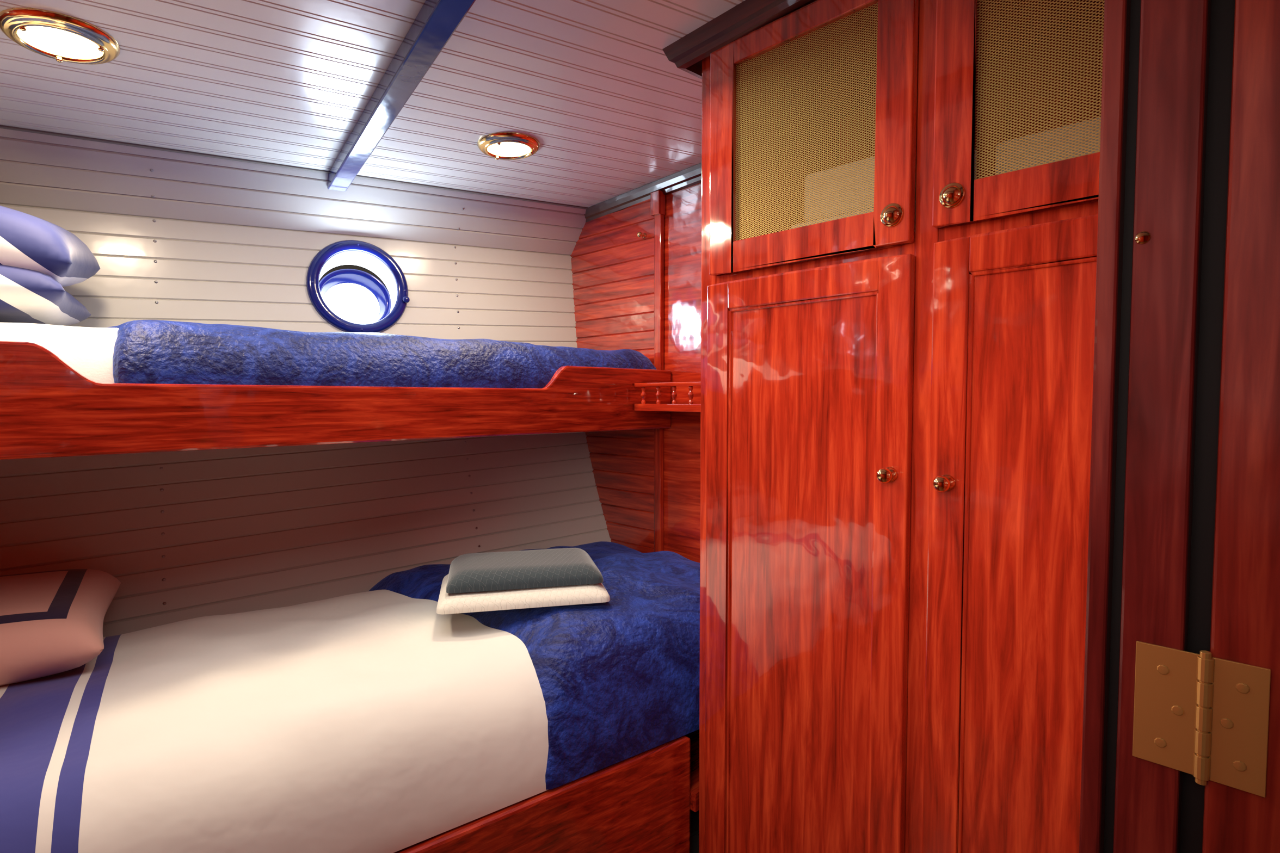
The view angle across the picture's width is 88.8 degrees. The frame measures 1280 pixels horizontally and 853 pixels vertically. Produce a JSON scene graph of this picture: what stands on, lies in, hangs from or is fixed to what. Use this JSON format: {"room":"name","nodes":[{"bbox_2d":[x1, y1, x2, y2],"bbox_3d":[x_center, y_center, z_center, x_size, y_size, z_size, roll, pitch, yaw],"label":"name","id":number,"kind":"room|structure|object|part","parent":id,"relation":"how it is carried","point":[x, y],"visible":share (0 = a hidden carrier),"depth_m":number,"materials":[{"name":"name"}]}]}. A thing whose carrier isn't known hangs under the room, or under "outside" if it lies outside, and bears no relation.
{"room":"ship cabin","nodes":[
{"label":"ship cabin","id":0,"kind":"room"},
{"bbox_2d":[0,128,699,852],"bbox_3d":[-0.835,0.248,1.554,4.800,2.230,1.089,-2,3,-35],"label":"wall","id":1,"kind":"structure","parent":0,"point":[171,236],"depth_m":1.87,"materials":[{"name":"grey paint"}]},
{"bbox_2d":[0,125,587,209],"bbox_3d":[-1.038,-0.726,1.802,4.734,0.222,0.806,-2,4,-45],"label":"molding","id":2,"kind":"structure","parent":1,"relation":"attached to","point":[2,127],"depth_m":1.78,"materials":[{"name":"white wood"}]},
{"bbox_2d":[0,205,671,459],"bbox_3d":[-0.939,-0.252,1.691,2.142,0.556,0.800,-2,4,-45],"label":"bunk","id":3,"kind":"object","parent":1,"relation":"attached to","point":[139,386],"visible":1,"depth_m":1.33,"materials":[{"name":"brown wood"}]},
{"bbox_2d":[0,264,91,325],"bbox_3d":[-1.459,-0.260,1.220,0.657,0.109,0.466,-2,3,-35],"label":"pillow","id":4,"kind":"object","parent":3,"relation":"on","point":[34,294],"depth_m":1.22,"materials":[{"name":"blue fabric"}]},
{"bbox_2d":[0,205,100,286],"bbox_3d":[-1.464,-0.394,1.235,0.678,0.165,0.466,8,6,-35],"label":"pillow","id":5,"kind":"object","parent":3,"relation":"on","point":[34,250],"depth_m":1.22,"materials":[{"name":"blue fabric"}]},
{"bbox_3d":[-0.958,-0.112,1.702,2.113,0.211,0.774,-2,4,-45],"label":"mattress","id":6,"kind":"part","parent":3,"relation":"part of","materials":[{"name":"white fabric"}]},
{"bbox_2d":[105,320,656,388],"bbox_3d":[-0.692,-0.175,1.886,1.481,0.157,0.697,-2,4,-45],"label":"blanket","id":7,"kind":"object","parent":3,"relation":"on","point":[139,352],"depth_m":1.45,"materials":[{"name":"blue fabric"}]},
{"bbox_2d":[306,240,409,333],"bbox_3d":[-0.903,-0.438,2.086,0.300,0.300,0.127,-2,3,-33],"label":"porthole window","id":8,"kind":"structure","parent":1,"relation":"in","point":[350,300],"depth_m":2.10,"materials":[{"name":"blue paint"}]},
{"bbox_3d":[-0.940,-0.392,2.130,0.171,0.152,0.033,-2,4,-45],"label":"glass","id":9,"kind":"part","parent":8,"relation":"part of","materials":[{"name":"white"}]},
{"bbox_2d":[318,251,397,312],"bbox_3d":[-0.903,-0.424,2.079,0.233,0.260,0.102,-2,4,-45],"label":"porthole","id":10,"kind":"object","parent":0,"point":[368,262],"depth_m":2.11,"materials":[{"name":"glass"}]},
{"bbox_2d":[0,0,745,207],"bbox_3d":[0.238,-0.740,-0.024,4.800,0.399,4.540,-2,3,-35],"label":"ceiling","id":11,"kind":"structure","parent":0,"point":[283,82],"depth_m":1.42,"materials":[{"name":"white paint"}]},
{"bbox_2d":[0,7,120,64],"bbox_3d":[-1.046,-0.697,1.181,0.168,0.031,0.168,-2,4,-45],"label":"ceiling light","id":12,"kind":"object","parent":11,"relation":"in","point":[61,37],"depth_m":1.16,"materials":[{"name":"gold metal"}]},
{"bbox_2d":[327,0,475,191],"bbox_3d":[0.369,-0.732,0.123,0.052,0.223,4.430,-2,3,-35],"label":"beam","id":13,"kind":"structure","parent":11,"relation":"attached to","point":[436,21],"depth_m":1.34,"materials":[{"name":"silver metal"}]},
{"bbox_2d":[477,131,539,160],"bbox_3d":[-0.358,-0.760,1.783,0.168,0.031,0.168,-2,4,-45],"label":"ceiling light","id":14,"kind":"object","parent":11,"relation":"in","point":[505,145],"depth_m":1.75,"materials":[{"name":"gold metal"}]},
{"bbox_2d":[570,163,701,563],"bbox_3d":[0.782,0.086,1.479,0.077,2.200,5.000,-2,4,-45],"label":"wall","id":15,"kind":"structure","parent":0,"point":[636,259],"depth_m":2.21,"materials":[{"name":"brown wood"}]},
{"bbox_3d":[0.004,-0.647,2.205,0.033,0.020,0.020,-2,4,-45],"label":"knob","id":16,"kind":"part","parent":15,"relation":"part of","materials":[{"name":"gold metal"}]},
{"bbox_2d":[634,382,700,412],"bbox_3d":[0.247,-0.086,1.895,0.176,0.086,0.577,-2,4,-45],"label":"railing","id":17,"kind":"object","parent":15,"relation":"attached to","point":[674,407],"visible":0.48,"depth_m":1.94,"materials":[{"name":"brown wood"}]},
{"bbox_2d":[1134,230,1151,244],"bbox_3d":[0.336,-0.126,0.436,0.002,0.009,0.009,-2,4,-45],"label":"screw","id":18,"kind":"object","parent":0,"point":[1143,237],"depth_m":0.44,"materials":[{"name":"gold metal"}]},
{"bbox_2d":[1103,0,1235,852],"bbox_3d":[0.364,0.130,0.455,0.012,2.200,0.058,-2,4,-45],"label":"door frame","id":19,"kind":"structure","parent":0,"point":[1222,11],"depth_m":0.44,"materials":[{"name":"brown wood"}]},
{"bbox_3d":[-0.280,1.240,0.481,5.000,0.020,5.000,-2,4,-45],"label":"floor","id":20,"kind":"structure","parent":0,"visible":0},
{"bbox_2d":[0,541,699,852],"bbox_3d":[-0.665,0.753,1.444,2.263,0.870,1.003,-2,3,-36],"label":"bunk","id":21,"kind":"object","parent":20,"relation":"on","point":[532,701],"visible":0.9,"depth_m":1.20,"materials":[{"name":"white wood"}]},
{"bbox_2d":[0,569,121,686],"bbox_3d":[-1.390,0.398,1.224,0.657,0.138,0.477,-2,6,-35],"label":"pillow","id":22,"kind":"object","parent":21,"relation":"on","point":[51,622],"depth_m":1.23,"materials":[{"name":"pink fabric"}]},
{"bbox_2d":[0,589,548,852],"bbox_3d":[-0.680,0.548,1.445,2.107,0.231,1.182,-2,4,-45],"label":"duvet","id":23,"kind":"object","parent":21,"relation":"on","point":[371,721],"depth_m":1.10,"materials":[{"name":"white fabric"}]},
{"bbox_2d":[436,574,610,614],"bbox_3d":[-0.280,0.375,1.560,0.465,0.035,0.427,-2,4,-45],"label":"towel","id":24,"kind":"object","parent":21,"relation":"on","point":[575,596],"depth_m":1.45,"materials":[{"name":"beige fabric"}]},
{"bbox_2d":[368,541,699,790],"bbox_3d":[-0.174,0.509,1.793,0.916,0.275,0.982,-2,4,-45],"label":"blanket","id":25,"kind":"object","parent":21,"relation":"on","point":[585,688],"depth_m":1.38,"materials":[{"name":"blue fabric"}]},
{"bbox_2d":[662,0,1104,852],"bbox_3d":[0.572,0.181,1.277,0.601,2.030,0.895,-2,4,-45],"label":"wardrobe","id":26,"kind":"object","parent":20,"relation":"on","point":[899,198],"visible":0.83,"depth_m":1.06,"materials":[{"name":"brown wood"}]},
{"bbox_3d":[0.572,-0.773,1.236,0.596,0.080,0.895,-2,4,-45],"label":"cornice","id":27,"kind":"part","parent":26,"relation":"part of","materials":[{"name":"brown wood"}]},
{"bbox_3d":[0.287,0.417,1.209,0.019,1.396,0.413,-2,4,-45],"label":"door","id":28,"kind":"part","parent":26,"relation":"part of","materials":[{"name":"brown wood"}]},
{"bbox_3d":[0.288,-0.517,1.167,0.019,0.442,0.406,-2,4,-45],"label":"door","id":29,"kind":"part","parent":26,"relation":"part of","materials":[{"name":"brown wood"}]},
{"bbox_3d":[0.576,0.424,0.915,0.019,1.407,0.343,-2,4,-45],"label":"door","id":30,"kind":"part","parent":26,"relation":"part of","materials":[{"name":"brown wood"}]},
{"bbox_3d":[0.575,-0.519,0.875,0.019,0.442,0.346,-2,4,-45],"label":"door","id":31,"kind":"part","parent":26,"relation":"part of","materials":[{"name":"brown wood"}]},
{"bbox_3d":[0.356,0.133,0.393,2.150,2.200,0.050,-2,4,-45],"label":"wall","id":32,"kind":"structure","parent":0,"visible":0},
{"bbox_2d":[1078,0,1211,852],"bbox_3d":[0.375,0.129,0.487,0.110,2.200,0.059,-2,4,-45],"label":"door frame","id":33,"kind":"structure","parent":32,"relation":"attached to","point":[1174,47],"depth_m":0.44,"materials":[{"name":"brown wood"}]},
{"bbox_2d":[1132,0,1279,852],"bbox_3d":[0.585,0.269,0.232,0.105,1.921,0.658,-2,4,-45],"label":"door","id":34,"kind":"structure","parent":32,"relation":"in","point":[1213,717],"depth_m":0.41,"materials":[{"name":"brown wood"}]}
]}

